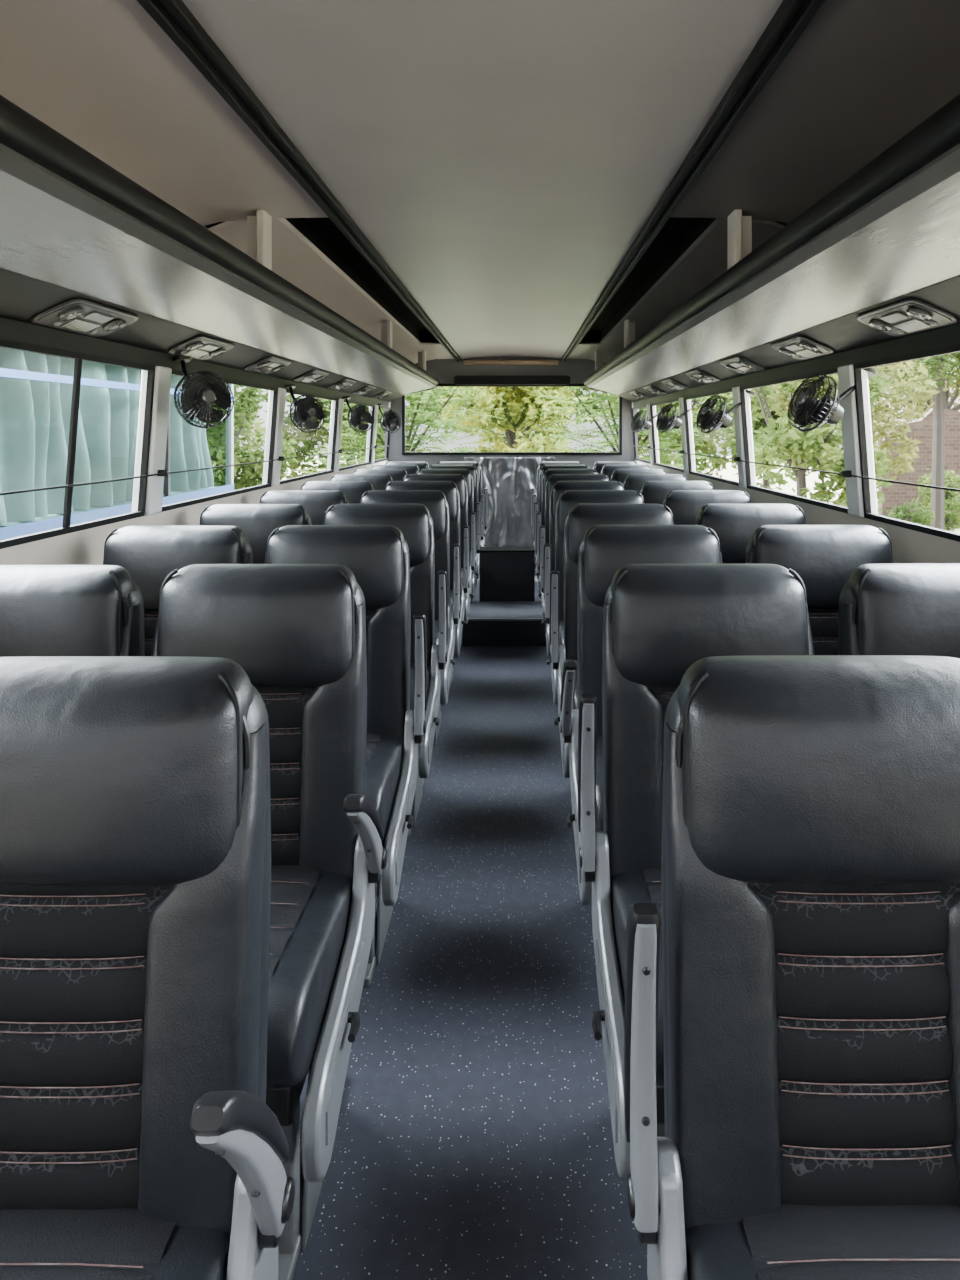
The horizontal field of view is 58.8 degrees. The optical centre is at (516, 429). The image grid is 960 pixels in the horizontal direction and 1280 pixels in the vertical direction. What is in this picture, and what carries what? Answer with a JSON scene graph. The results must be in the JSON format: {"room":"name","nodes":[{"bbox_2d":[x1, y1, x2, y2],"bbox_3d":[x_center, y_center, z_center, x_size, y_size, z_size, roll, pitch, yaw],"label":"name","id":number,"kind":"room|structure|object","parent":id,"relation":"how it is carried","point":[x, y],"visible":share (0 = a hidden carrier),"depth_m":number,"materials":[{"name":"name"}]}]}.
{"room":"vehicle interior","nodes":[
{"label":"vehicle interior","id":0,"kind":"room"},
{"bbox_2d":[0,226,390,564],"bbox_3d":[-1.377,0.290,3.600,0.085,2.320,10.800,0,0,0],"label":"wall","id":1,"kind":"structure","parent":0,"point":[83,547],"depth_m":2.77,"materials":[{"name":"plastic"}]},
{"bbox_2d":[0,339,155,548],"bbox_3d":[-1.352,0.040,2.370,0.060,0.548,1.478,0,0,0],"label":"window","id":2,"kind":"structure","parent":1,"relation":"in","point":[66,528],"depth_m":2.58,"materials":[{"name":"black rubber"}]},
{"bbox_2d":[31,298,138,336],"bbox_3d":[-1.239,-0.321,2.460,0.135,0.066,0.400,0,0,0],"label":"console","id":3,"kind":"object","parent":1,"relation":"attached to","point":[82,316],"visible":1,"depth_m":2.41,"materials":[{"name":"grey plastic"}]},
{"bbox_2d":[60,319,99,331],"bbox_3d":[-1.262,-0.302,2.460,0.050,0.004,0.136,-25,0,0],"label":"speaker grille","id":4,"kind":"object","parent":3,"relation":"attached to","point":[76,325],"depth_m":2.46,"materials":[{"name":"grey"}]},
{"bbox_2d":[132,366,171,515],"bbox_3d":[-1.361,0.040,3.170,0.106,0.550,0.120,0,0,0],"label":"trim","id":5,"kind":"structure","parent":1,"relation":"attached to","point":[162,383],"depth_m":3.12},
{"bbox_2d":[0,446,386,494],"bbox_3d":[-1.323,0.160,3.700,0.034,0.024,10.000,0,0,0],"label":"cord","id":6,"kind":"object","parent":1,"relation":"attached to","point":[280,458],"visible":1,"depth_m":3.12,"materials":[{"name":"black rubber"}]},
{"bbox_2d":[168,335,233,359],"bbox_3d":[-1.239,-0.321,3.350,0.135,0.066,0.400,0,0,0],"label":"console","id":7,"kind":"object","parent":1,"relation":"attached to","point":[202,347],"visible":0.99,"depth_m":3.30,"materials":[{"name":"grey"}]},
{"bbox_2d":[0,268,403,406],"bbox_3d":[-1.247,-0.303,3.500,0.174,0.163,10.600,0,0,0],"label":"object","id":8,"kind":"structure","parent":1,"relation":"attached to","point":[147,340],"depth_m":2.85,"materials":[{"name":"black"}]},
{"bbox_2d":[173,355,233,428],"bbox_3d":[-1.226,-0.146,3.175,0.286,0.281,0.211,0,0,25],"label":"wall fan","id":9,"kind":"object","parent":1,"relation":"attached to","point":[199,392],"visible":1,"depth_m":3.12,"materials":[{"name":"grey"}]},
{"bbox_2d":[0,95,438,394],"bbox_3d":[-1.070,-0.552,3.520,0.520,0.376,10.640,0,0,0],"label":"luggage rack","id":10,"kind":"object","parent":1,"relation":"attached to","point":[70,220],"visible":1,"depth_m":2.17,"materials":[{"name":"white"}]},
{"bbox_2d":[161,369,277,511],"bbox_3d":[-1.352,0.040,3.970,0.060,0.548,1.478,0,0,0],"label":"window","id":11,"kind":"structure","parent":1,"relation":"in","point":[174,372],"depth_m":4.24,"materials":[{"name":"white metal"}]},
{"bbox_2d":[244,356,290,373],"bbox_3d":[-1.239,-0.321,4.240,0.135,0.066,0.400,0,0,0],"label":"console","id":12,"kind":"object","parent":1,"relation":"attached to","point":[267,365],"visible":1,"depth_m":4.19,"materials":[{"name":"grey"}]},
{"bbox_2d":[262,388,285,486],"bbox_3d":[-1.361,0.040,4.770,0.106,0.550,0.120,0,0,0],"label":"trim","id":13,"kind":"structure","parent":1,"relation":"attached to","point":[281,400],"depth_m":4.71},
{"bbox_2d":[285,384,325,432],"bbox_3d":[-1.236,-0.124,4.775,0.286,0.281,0.211,0,0,25],"label":"wall fan","id":14,"kind":"object","parent":1,"relation":"attached to","point":[307,407],"visible":1,"depth_m":4.72,"materials":[{"name":"grey"}]},
{"bbox_2d":[279,389,338,484],"bbox_3d":[-1.352,0.040,5.570,0.060,0.548,1.478,0,0,0],"label":"window","id":15,"kind":"structure","parent":1,"relation":"in","point":[336,400],"depth_m":5.99,"materials":[{"name":"white metal"}]},
{"bbox_2d":[293,369,328,383],"bbox_3d":[-1.239,-0.321,5.130,0.135,0.066,0.400,0,0,0],"label":"console","id":16,"kind":"object","parent":1,"relation":"attached to","point":[314,375],"visible":1,"depth_m":5.07,"materials":[{"name":"grey"}]},
{"bbox_2d":[296,371,326,382],"bbox_3d":[-1.237,-0.317,5.130,0.124,0.002,0.370,-25,0,0],"label":"light panel","id":17,"kind":"object","parent":16,"relation":"on","point":[311,376],"depth_m":5.08,"materials":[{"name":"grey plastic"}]},
{"bbox_2d":[327,398,343,471],"bbox_3d":[-1.361,0.040,6.370,0.106,0.550,0.120,0,0,0],"label":"trim","id":18,"kind":"structure","parent":1,"relation":"attached to","point":[341,401],"depth_m":6.31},
{"bbox_2d":[343,396,373,432],"bbox_3d":[-1.236,-0.117,6.375,0.286,0.281,0.211,0,0,25],"label":"wall fan","id":19,"kind":"object","parent":1,"relation":"attached to","point":[359,415],"visible":1,"depth_m":6.32,"materials":[{"name":"grey"}]},
{"bbox_2d":[377,404,400,432],"bbox_3d":[-1.250,-0.110,7.975,0.286,0.281,0.211,0,0,25],"label":"wall fan","id":20,"kind":"object","parent":1,"relation":"attached to","point":[388,420],"visible":1,"depth_m":7.92,"materials":[{"name":"grey"}]},
{"bbox_2d":[292,568,647,1279],"bbox_3d":[-0.060,1.480,3.600,2.680,0.060,10.800,0,0,0],"label":"floor","id":21,"kind":"structure","parent":0,"point":[473,1140],"depth_m":1.99,"materials":[{"name":"carpet"}]},
{"bbox_2d":[0,565,144,656],"bbox_3d":[-1.075,0.879,1.656,0.464,1.142,0.631,0,0,0],"label":"seat","id":22,"kind":"object","parent":21,"relation":"on","point":[46,610],"visible":0.2,"depth_m":1.82,"materials":[{"name":"black leather"}]},
{"bbox_2d":[0,656,294,1279],"bbox_3d":[-0.530,0.879,0.866,0.527,1.142,0.643,0,0,0],"label":"seat","id":23,"kind":"object","parent":21,"relation":"on","point":[140,1139],"visible":1,"depth_m":1.02,"materials":[{"name":"black leather"}]},
{"bbox_2d":[118,1226,230,1279],"bbox_3d":[-0.560,1.004,0.807,0.452,0.165,0.505,0,0,0],"label":"cushion","id":24,"kind":"object","parent":23,"relation":"on","point":[144,1252],"depth_m":0.97,"materials":[{"name":"black leather"}]},
{"bbox_2d":[103,525,252,655],"bbox_3d":[-1.075,0.879,2.456,0.464,1.142,0.631,0,0,0],"label":"seat","id":25,"kind":"object","parent":21,"relation":"on","point":[149,554],"visible":0.14,"depth_m":2.62,"materials":[{"name":"black leather"}]},
{"bbox_2d":[200,504,311,563],"bbox_3d":[-1.075,0.879,3.256,0.464,1.142,0.631,0,0,0],"label":"seat","id":26,"kind":"object","parent":21,"relation":"on","point":[257,522],"visible":0.16,"depth_m":3.42,"materials":[{"name":"black leather"}]},
{"bbox_2d":[151,564,386,1279],"bbox_3d":[-0.542,0.879,1.665,0.527,1.142,0.643,0,0,0],"label":"seat","id":27,"kind":"object","parent":21,"relation":"on","point":[297,632],"visible":0.56,"depth_m":1.81,"materials":[{"name":"black leather"}]},
{"bbox_2d":[266,873,352,1088],"bbox_3d":[-0.572,1.004,1.607,0.452,0.165,0.505,0,0,0],"label":"cushion","id":28,"kind":"object","parent":27,"relation":"on","point":[311,914],"depth_m":1.52,"materials":[{"name":"black leather"}]},
{"bbox_2d":[259,490,348,524],"bbox_3d":[-1.075,0.879,4.056,0.464,1.142,0.631,0,0,0],"label":"seat","id":29,"kind":"object","parent":21,"relation":"on","point":[316,503],"visible":0.09,"depth_m":4.22,"materials":[{"name":"black leather"}]},
{"bbox_2d":[300,481,373,503],"bbox_3d":[-1.075,0.879,4.856,0.464,1.142,0.631,0,0,0],"label":"seat","id":30,"kind":"object","parent":21,"relation":"on","point":[353,491],"visible":0.08,"depth_m":5.03,"materials":[{"name":"black leather"}]},
{"bbox_2d":[264,525,426,986],"bbox_3d":[-0.544,0.879,2.467,0.537,1.142,0.648,0,0,0],"label":"seat","id":31,"kind":"object","parent":21,"relation":"on","point":[378,557],"visible":0.46,"depth_m":2.62,"materials":[{"name":"black leather"}]},
{"bbox_2d":[366,737,403,841],"bbox_3d":[-0.572,1.004,2.408,0.452,0.165,0.505,0,0,0],"label":"cushion","id":32,"kind":"object","parent":31,"relation":"on","point":[384,755],"depth_m":2.36,"materials":[{"name":"black leather"}]},
{"bbox_2d":[330,474,392,489],"bbox_3d":[-1.075,0.879,5.656,0.464,1.142,0.631,0,0,0],"label":"seat","id":33,"kind":"object","parent":21,"relation":"on","point":[378,481],"visible":0.09,"depth_m":5.83,"materials":[{"name":"black leather"}]},
{"bbox_2d":[324,504,447,838],"bbox_3d":[-0.544,0.879,3.267,0.537,1.142,0.648,0,0,0],"label":"seat","id":34,"kind":"object","parent":21,"relation":"on","point":[415,522],"visible":0.34,"depth_m":3.42,"materials":[{"name":"black leather"}]},
{"bbox_2d":[410,665,430,709],"bbox_3d":[-0.572,1.004,3.208,0.452,0.165,0.505,0,0,0],"label":"armrest","id":35,"kind":"object","parent":34,"relation":"on","point":[411,666],"depth_m":3.23,"materials":[{"name":"grey plastic"}]},
{"bbox_2d":[361,490,460,745],"bbox_3d":[-0.544,0.879,4.067,0.537,1.142,0.648,0,0,0],"label":"seat","id":36,"kind":"object","parent":21,"relation":"on","point":[435,501],"visible":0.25,"depth_m":4.23,"materials":[{"name":"black leather"}]},
{"bbox_2d":[385,481,469,690],"bbox_3d":[-0.544,0.879,4.867,0.537,1.142,0.648,0,0,0],"label":"seat","id":37,"kind":"object","parent":21,"relation":"on","point":[449,488],"visible":0.23,"depth_m":5.03,"materials":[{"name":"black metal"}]},
{"bbox_2d":[403,474,475,657],"bbox_3d":[-0.544,0.879,5.667,0.537,1.142,0.648,0,0,0],"label":"seat","id":38,"kind":"object","parent":21,"relation":"on","point":[458,479],"visible":0.27,"depth_m":5.83,"materials":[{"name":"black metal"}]},
{"bbox_2d":[417,469,480,598],"bbox_3d":[-0.544,0.879,6.467,0.537,1.142,0.648,0,0,0],"label":"seat","id":39,"kind":"object","parent":21,"relation":"on","point":[466,473],"visible":0.17,"depth_m":6.63,"materials":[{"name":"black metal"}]},
{"bbox_2d":[428,465,484,600],"bbox_3d":[-0.544,0.879,7.267,0.537,1.142,0.648,0,0,0],"label":"seat","id":40,"kind":"object","parent":21,"relation":"on","point":[471,468],"visible":0.12,"depth_m":7.44,"materials":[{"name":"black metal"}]},
{"bbox_2d":[437,461,487,586],"bbox_3d":[-0.544,0.879,8.067,0.537,1.142,0.648,0,0,0],"label":"seat","id":41,"kind":"object","parent":21,"relation":"on","point":[476,464],"visible":0.18,"depth_m":8.24,"materials":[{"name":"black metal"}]},
{"bbox_2d":[463,601,545,645],"bbox_3d":[-0.071,1.358,5.995,0.586,0.184,0.599,0,0,0],"label":"step","id":42,"kind":"structure","parent":21,"relation":"on","point":[490,623],"depth_m":5.70,"materials":[{"name":"grey"}]},
{"bbox_2d":[479,547,534,600],"bbox_3d":[-0.073,1.171,6.400,0.414,0.557,0.206,0,0,0],"label":"box","id":43,"kind":"object","parent":21,"relation":"on","point":[505,573],"visible":0.8,"depth_m":6.30,"materials":[{"name":"grey"}]},
{"bbox_2d":[532,465,588,578],"bbox_3d":[0.396,0.879,7.272,0.534,1.142,0.647,0,0,0],"label":"seat","id":44,"kind":"object","parent":21,"relation":"on","point":[544,468],"visible":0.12,"depth_m":7.45,"materials":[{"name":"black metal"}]},
{"bbox_2d":[534,469,597,597],"bbox_3d":[0.396,0.879,6.472,0.534,1.142,0.647,0,0,0],"label":"seat","id":45,"kind":"object","parent":21,"relation":"on","point":[548,472],"visible":0.18,"depth_m":6.65,"materials":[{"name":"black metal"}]},
{"bbox_2d":[536,474,608,620],"bbox_3d":[0.396,0.879,5.672,0.534,1.142,0.647,0,0,0],"label":"seat","id":46,"kind":"object","parent":21,"relation":"on","point":[553,478],"visible":0.18,"depth_m":5.84,"materials":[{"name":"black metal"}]},
{"bbox_2d":[539,481,623,656],"bbox_3d":[0.396,0.879,4.872,0.534,1.142,0.647,0,0,0],"label":"seat","id":47,"kind":"object","parent":21,"relation":"on","point":[559,487],"visible":0.23,"depth_m":5.04,"materials":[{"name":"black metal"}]},
{"bbox_2d":[543,490,643,704],"bbox_3d":[0.396,0.879,4.072,0.534,1.142,0.647,0,0,0],"label":"seat","id":48,"kind":"object","parent":21,"relation":"on","point":[568,499],"visible":0.25,"depth_m":4.24,"materials":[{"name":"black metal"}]},
{"bbox_2d":[549,504,673,777],"bbox_3d":[0.396,0.879,3.272,0.534,1.142,0.647,0,0,0],"label":"seat","id":49,"kind":"object","parent":21,"relation":"on","point":[581,517],"visible":0.24,"depth_m":3.43,"materials":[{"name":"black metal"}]},
{"bbox_2d":[610,469,666,485],"bbox_3d":[0.965,0.879,6.476,0.464,1.142,0.631,0,0,0],"label":"seat","id":50,"kind":"object","parent":21,"relation":"on","point":[619,475],"visible":0.09,"depth_m":6.66,"materials":[{"name":"black leather"}]},
{"bbox_2d":[560,525,721,904],"bbox_3d":[0.394,0.879,2.470,0.524,1.142,0.642,0,0,0],"label":"seat","id":51,"kind":"object","parent":21,"relation":"on","point":[604,549],"visible":0.32,"depth_m":2.63,"materials":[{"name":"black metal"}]},
{"bbox_2d":[595,736,602,831],"bbox_3d":[0.424,1.004,2.413,0.452,0.165,0.505,0,0,0],"label":"cushion","id":52,"kind":"object","parent":51,"relation":"on","point":[599,751],"depth_m":2.22,"materials":[{"name":"black leather"}]},
{"bbox_2d":[623,474,686,492],"bbox_3d":[0.965,0.879,5.676,0.464,1.142,0.631,0,0,0],"label":"seat","id":53,"kind":"object","parent":21,"relation":"on","point":[635,482],"visible":0.09,"depth_m":5.86,"materials":[{"name":"black leather"}]},
{"bbox_2d":[640,481,713,503],"bbox_3d":[0.965,0.879,4.876,0.464,1.142,0.631,0,0,0],"label":"seat","id":54,"kind":"object","parent":21,"relation":"on","point":[653,492],"visible":0.16,"depth_m":5.05,"materials":[{"name":"black leather"}]},
{"bbox_2d":[578,563,813,1247],"bbox_3d":[0.396,0.879,1.672,0.534,1.142,0.647,0,0,0],"label":"seat","id":55,"kind":"object","parent":21,"relation":"on","point":[661,619],"visible":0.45,"depth_m":1.82,"materials":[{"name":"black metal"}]},
{"bbox_2d":[610,872,663,1085],"bbox_3d":[0.424,1.004,1.613,0.452,0.165,0.505,0,0,0],"label":"cushion","id":56,"kind":"object","parent":55,"relation":"on","point":[627,889],"depth_m":1.68,"materials":[{"name":"black leather"}]},
{"bbox_2d":[662,490,750,524],"bbox_3d":[0.965,0.879,4.076,0.464,1.142,0.631,0,0,0],"label":"seat","id":57,"kind":"object","parent":21,"relation":"on","point":[684,505],"visible":0.09,"depth_m":4.24,"materials":[{"name":"black leather"}]},
{"bbox_2d":[694,504,805,563],"bbox_3d":[0.965,0.879,3.276,0.464,1.142,0.631,0,0,0],"label":"seat","id":58,"kind":"object","parent":21,"relation":"on","point":[734,525],"visible":0.09,"depth_m":3.43,"materials":[{"name":"black leather"}]},
{"bbox_2d":[624,655,959,1279],"bbox_3d":[0.396,0.879,0.872,0.534,1.142,0.647,0,0,0],"label":"seat","id":59,"kind":"object","parent":21,"relation":"on","point":[810,848],"visible":1,"depth_m":1.03,"materials":[{"name":"black leather"}]},
{"bbox_2d":[685,1222,790,1279],"bbox_3d":[0.424,1.004,0.812,0.452,0.165,0.505,0,0,0],"label":"cushion","id":60,"kind":"object","parent":59,"relation":"on","point":[713,1250],"depth_m":0.97,"materials":[{"name":"black leather"}]},
{"bbox_2d":[745,525,892,654],"bbox_3d":[0.965,0.879,2.476,0.464,1.142,0.631,0,0,0],"label":"seat","id":61,"kind":"object","parent":21,"relation":"on","point":[825,557],"visible":0.2,"depth_m":2.64,"materials":[{"name":"black leather"}]},
{"bbox_2d":[838,563,959,658],"bbox_3d":[0.965,0.879,1.676,0.464,1.142,0.631,0,0,0],"label":"seat","id":62,"kind":"object","parent":21,"relation":"on","point":[901,609],"visible":0.23,"depth_m":1.84,"materials":[{"name":"black leather"}]},
{"bbox_2d":[0,0,959,363],"bbox_3d":[-0.060,-0.710,3.625,2.680,0.400,10.850,0,0,0],"label":"ceiling","id":63,"kind":"structure","parent":0,"point":[503,159],"depth_m":2.10,"materials":[{"name":"plastic"}]},
{"bbox_2d":[385,357,637,468],"bbox_3d":[-0.060,0.320,9.025,2.680,2.380,0.050,0,0,0],"label":"wall","id":64,"kind":"structure","parent":0,"point":[445,370],"depth_m":9.00,"materials":[{"name":"plastic"}]},
{"bbox_2d":[137,0,461,361],"bbox_3d":[-0.610,-0.734,3.575,0.056,0.032,10.750,0,0,0],"label":"trim","id":65,"kind":"structure","parent":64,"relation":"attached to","point":[174,18],"depth_m":2.00,"materials":[{"name":"plastic"}]},
{"bbox_2d":[465,457,554,567],"bbox_3d":[-0.075,0.870,8.941,0.953,1.162,0.053,0,0,0],"label":"cover","id":66,"kind":"object","parent":64,"relation":"attached to","point":[509,482],"visible":0.41,"depth_m":8.93,"materials":[{"name":"grey plastic"}]},
{"bbox_2d":[464,360,558,364],"bbox_3d":[-0.060,-0.710,8.940,1.000,0.050,0.080,0,0,0],"label":"trim","id":67,"kind":"structure","parent":64,"relation":"attached to","point":[466,362],"depth_m":8.90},
{"bbox_2d":[402,384,621,454],"bbox_3d":[-0.052,-0.113,9.005,2.325,0.755,0.050,0,0,0],"label":"window","id":68,"kind":"structure","parent":64,"relation":"in","point":[505,407],"depth_m":8.98,"materials":[{"name":"black rubber"}]},
{"bbox_2d":[454,376,569,384],"bbox_3d":[-0.050,-0.522,8.943,1.220,0.095,0.085,0,0,0],"label":"trim","id":69,"kind":"structure","parent":64,"relation":"attached to","point":[458,380],"depth_m":8.90,"materials":[{"name":"black plastic"}]},
{"bbox_2d":[561,0,825,361],"bbox_3d":[0.490,-0.734,3.575,0.056,0.032,10.750,0,0,0],"label":"trim","id":70,"kind":"structure","parent":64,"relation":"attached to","point":[792,17],"depth_m":2.00,"materials":[{"name":"black rubber"}]},
{"bbox_2d":[632,402,959,563],"bbox_3d":[1.258,0.290,3.600,0.085,2.320,10.800,0,0,0],"label":"wall","id":71,"kind":"structure","parent":0,"point":[908,546],"depth_m":2.86,"materials":[{"name":"plastic"}]},
{"bbox_2d":[656,400,699,432],"bbox_3d":[1.147,-0.099,6.147,0.322,0.239,0.213,0,0,-34],"label":"wall fan","id":72,"kind":"object","parent":71,"relation":"attached to","point":[672,421],"visible":1,"depth_m":6.08,"materials":[{"name":"grey"}]},
{"bbox_2d":[679,398,695,473],"bbox_3d":[1.241,0.040,6.200,0.106,0.550,0.120,0,0,0],"label":"trim","id":73,"kind":"structure","parent":71,"relation":"attached to","point":[681,400],"depth_m":6.14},
{"bbox_2d":[683,388,738,485],"bbox_3d":[1.232,0.040,5.425,0.060,0.548,1.428,0,0,0],"label":"window","id":74,"kind":"structure","parent":71,"relation":"in","point":[732,482],"depth_m":5.80,"materials":[{"name":"black metal"}]},
{"bbox_2d":[696,390,754,432],"bbox_3d":[1.113,-0.100,4.597,0.322,0.239,0.213,0,0,-34],"label":"wall fan","id":75,"kind":"object","parent":71,"relation":"attached to","point":[707,418],"visible":0.98,"depth_m":4.53,"materials":[{"name":"grey"}]},
{"bbox_2d":[720,356,764,373],"bbox_3d":[1.119,-0.321,4.240,0.135,0.066,0.400,0,0,0],"label":"console","id":76,"kind":"object","parent":71,"relation":"attached to","point":[739,364],"visible":1,"depth_m":4.18,"materials":[{"name":"grey"}]},
{"bbox_2d":[732,387,755,487],"bbox_3d":[1.241,0.040,4.650,0.106,0.550,0.120,0,0,0],"label":"trim","id":77,"kind":"structure","parent":71,"relation":"attached to","point":[735,390],"depth_m":4.59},
{"bbox_2d":[584,94,959,394],"bbox_3d":[0.950,-0.552,3.520,0.520,0.376,10.640,0,0,0],"label":"luggage rack","id":78,"kind":"object","parent":71,"relation":"attached to","point":[891,229],"visible":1,"depth_m":2.22,"materials":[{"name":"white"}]},
{"bbox_2d":[618,275,959,406],"bbox_3d":[1.127,-0.303,3.500,0.174,0.163,10.600,0,0,0],"label":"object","id":79,"kind":"structure","parent":71,"relation":"attached to","point":[852,341],"depth_m":3.03,"materials":[{"name":"black"}]},
{"bbox_2d":[740,368,847,513],"bbox_3d":[1.232,0.040,3.875,0.060,0.548,1.428,0,0,0],"label":"window","id":80,"kind":"structure","parent":71,"relation":"in","point":[839,508],"depth_m":4.04,"materials":[{"name":"metal"}]},
{"bbox_2d":[635,446,959,491],"bbox_3d":[1.203,0.160,3.700,0.034,0.024,10.000,0,0,0],"label":"cord","id":81,"kind":"object","parent":71,"relation":"attached to","point":[845,473],"visible":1,"depth_m":3.11,"materials":[{"name":"black rubber"}]},
{"bbox_2d":[771,335,833,359],"bbox_3d":[1.119,-0.321,3.350,0.135,0.066,0.400,0,0,0],"label":"console","id":82,"kind":"object","parent":71,"relation":"attached to","point":[799,347],"visible":1,"depth_m":3.30,"materials":[{"name":"grey"}]},
{"bbox_2d":[788,368,876,431],"bbox_3d":[1.115,-0.112,3.047,0.322,0.239,0.213,0,0,-34],"label":"wall fan","id":83,"kind":"object","parent":71,"relation":"attached to","point":[807,410],"visible":0.99,"depth_m":2.98,"materials":[{"name":"grey"}]},
{"bbox_2d":[838,364,877,517],"bbox_3d":[1.241,0.040,3.100,0.106,0.550,0.120,0,0,0],"label":"trim","id":84,"kind":"structure","parent":71,"relation":"attached to","point":[845,373],"depth_m":3.05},
{"bbox_2d":[853,344,959,541],"bbox_3d":[1.232,0.040,2.325,0.060,0.548,1.428,0,0,0],"label":"window","id":85,"kind":"structure","parent":71,"relation":"in","point":[868,514],"depth_m":2.91,"materials":[{"name":"black metal"}]},
{"bbox_2d":[857,299,957,336],"bbox_3d":[1.119,-0.321,2.460,0.135,0.066,0.400,0,0,0],"label":"console","id":86,"kind":"object","parent":71,"relation":"attached to","point":[907,316],"visible":1,"depth_m":2.41,"materials":[{"name":"grey"}]},
{"bbox_2d":[893,319,930,332],"bbox_3d":[1.142,-0.302,2.460,0.050,0.004,0.136,25,0,0],"label":"light","id":87,"kind":"object","parent":86,"relation":"attached to","point":[907,325],"depth_m":2.46,"materials":[{"name":"grey"}]},
{"label":"outside","id":88,"kind":"structure","parent":0,"visible":0},
{"bbox_2d":[239,456,959,533],"bbox_3d":[0.000,2.500,20.000,120.000,0.100,120.000,0,0,0],"label":"ground","id":89,"kind":"structure","parent":88,"point":[728,474],"depth_m":42.94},
{"bbox_2d":[0,347,233,539],"bbox_3d":[-4.130,0.825,5.200,2.340,3.250,7.600,0,0,0],"label":"coach","id":90,"kind":"object","parent":89,"relation":"on","point":[36,389],"visible":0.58,"depth_m":6.20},
{"bbox_2d":[206,383,290,489],"bbox_3d":[-3.801,0.395,10.864,1.924,4.115,1.924,0,0,0],"label":"leafy tree","id":91,"kind":"object","parent":89,"relation":"on","point":[251,475],"visible":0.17,"depth_m":10.41,"materials":[{"name":"green plant"}]},
{"bbox_2d":[210,388,298,476],"bbox_3d":[-4.897,0.157,13.772,2.498,4.592,2.663,0,0,-37],"label":"leafy tree","id":92,"kind":"object","parent":89,"relation":"on","point":[258,437],"visible":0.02,"depth_m":14.00,"materials":[{"name":"green plant"}]},
{"bbox_2d":[262,387,446,478],"bbox_3d":[-3.322,-0.253,18.084,3.521,5.413,3.808,0,0,40],"label":"leafy tree","id":93,"kind":"object","parent":89,"relation":"on","point":[309,440],"visible":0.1,"depth_m":17.67,"materials":[{"name":"green plant"}]},
{"bbox_2d":[293,387,503,474],"bbox_3d":[-1.685,0.450,12.347,2.908,4.005,2.902,0,0,36],"label":"leafy tree","id":94,"kind":"object","parent":89,"relation":"on","point":[425,416],"visible":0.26,"depth_m":12.24,"materials":[{"name":"green plant"}]},
{"bbox_2d":[436,387,575,451],"bbox_3d":[-0.002,0.267,16.429,3.009,4.372,2.218,0,0,37],"label":"leafy tree","id":95,"kind":"object","parent":89,"relation":"on","point":[515,401],"visible":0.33,"depth_m":16.04,"materials":[{"name":"green plant"}]},
{"bbox_2d":[405,387,618,445],"bbox_3d":[-0.373,-1.394,23.881,6.418,7.698,6.421,0,0,30],"label":"leafy tree","id":96,"kind":"object","parent":89,"relation":"on","point":[594,406],"visible":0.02,"depth_m":23.77,"materials":[{"name":"green plant"}]},
{"bbox_2d":[530,387,731,471],"bbox_3d":[1.755,0.466,12.784,3.040,3.973,2.878,0,0,13],"label":"leafy tree","id":97,"kind":"object","parent":89,"relation":"on","point":[606,434],"visible":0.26,"depth_m":12.57,"materials":[{"name":"green plant"}]},
{"bbox_2d":[608,385,783,477],"bbox_3d":[3.640,-0.221,17.814,3.751,5.349,3.222,0,0,13],"label":"leafy tree","id":98,"kind":"object","parent":89,"relation":"on","point":[715,463],"visible":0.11,"depth_m":17.07,"materials":[{"name":"green plant"}]},
{"bbox_2d":[710,386,810,488],"bbox_3d":[6.787,0.100,22.818,3.394,4.709,2.808,0,0,25],"label":"leafy tree","id":99,"kind":"object","parent":89,"relation":"on","point":[762,423],"visible":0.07,"depth_m":22.56,"materials":[{"name":"green plant"}]},
{"bbox_2d":[753,369,893,512],"bbox_3d":[3.090,0.398,9.105,1.496,4.109,1.826,0,0,-32],"label":"leafy tree","id":100,"kind":"object","parent":89,"relation":"on","point":[812,446],"visible":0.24,"depth_m":8.76,"materials":[{"name":"green plant"}]},
{"bbox_2d":[767,359,938,480],"bbox_3d":[4.965,0.045,12.777,2.246,4.814,2.014,0,0,0],"label":"leafy tree","id":101,"kind":"object","parent":89,"relation":"on","point":[778,406],"visible":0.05,"depth_m":12.34,"materials":[{"name":"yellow plant"}]},
{"bbox_2d":[829,353,959,491],"bbox_3d":[14.690,-1.510,29.284,7.854,7.931,6.879,0,0,29],"label":"leafy tree","id":102,"kind":"object","parent":89,"relation":"on","point":[955,394],"visible":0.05,"depth_m":29.08,"materials":[{"name":"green plant"}]},
{"bbox_2d":[885,497,935,526],"bbox_3d":[7.579,1.886,16.607,1.150,1.146,1.028,0,0,0],"label":"shrub","id":103,"kind":"object","parent":89,"relation":"on","point":[923,517],"visible":0.34,"depth_m":16.48,"materials":[{"name":"green plant"}]},
{"bbox_2d":[878,408,959,524],"bbox_3d":[11.400,0.854,22.000,4.200,3.192,0.400,0,0,0],"label":"brick wall","id":104,"kind":"structure","parent":89,"relation":"on","point":[896,494],"depth_m":21.88,"materials":[{"name":"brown brick"}]},
{"bbox_2d":[882,352,959,529],"bbox_3d":[9.003,-0.998,18.168,4.064,6.900,3.713,0,0,0],"label":"leafy tree","id":105,"kind":"object","parent":89,"relation":"on","point":[936,363],"visible":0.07,"depth_m":17.91,"materials":[{"name":"green plant"}]},
{"bbox_2d":[914,468,959,531],"bbox_3d":[9.908,1.672,19.600,1.281,1.572,1.533,0,0,0],"label":"shrub","id":106,"kind":"object","parent":89,"relation":"on","point":[954,504],"visible":0.49,"depth_m":19.50,"materials":[{"name":"green plant"}]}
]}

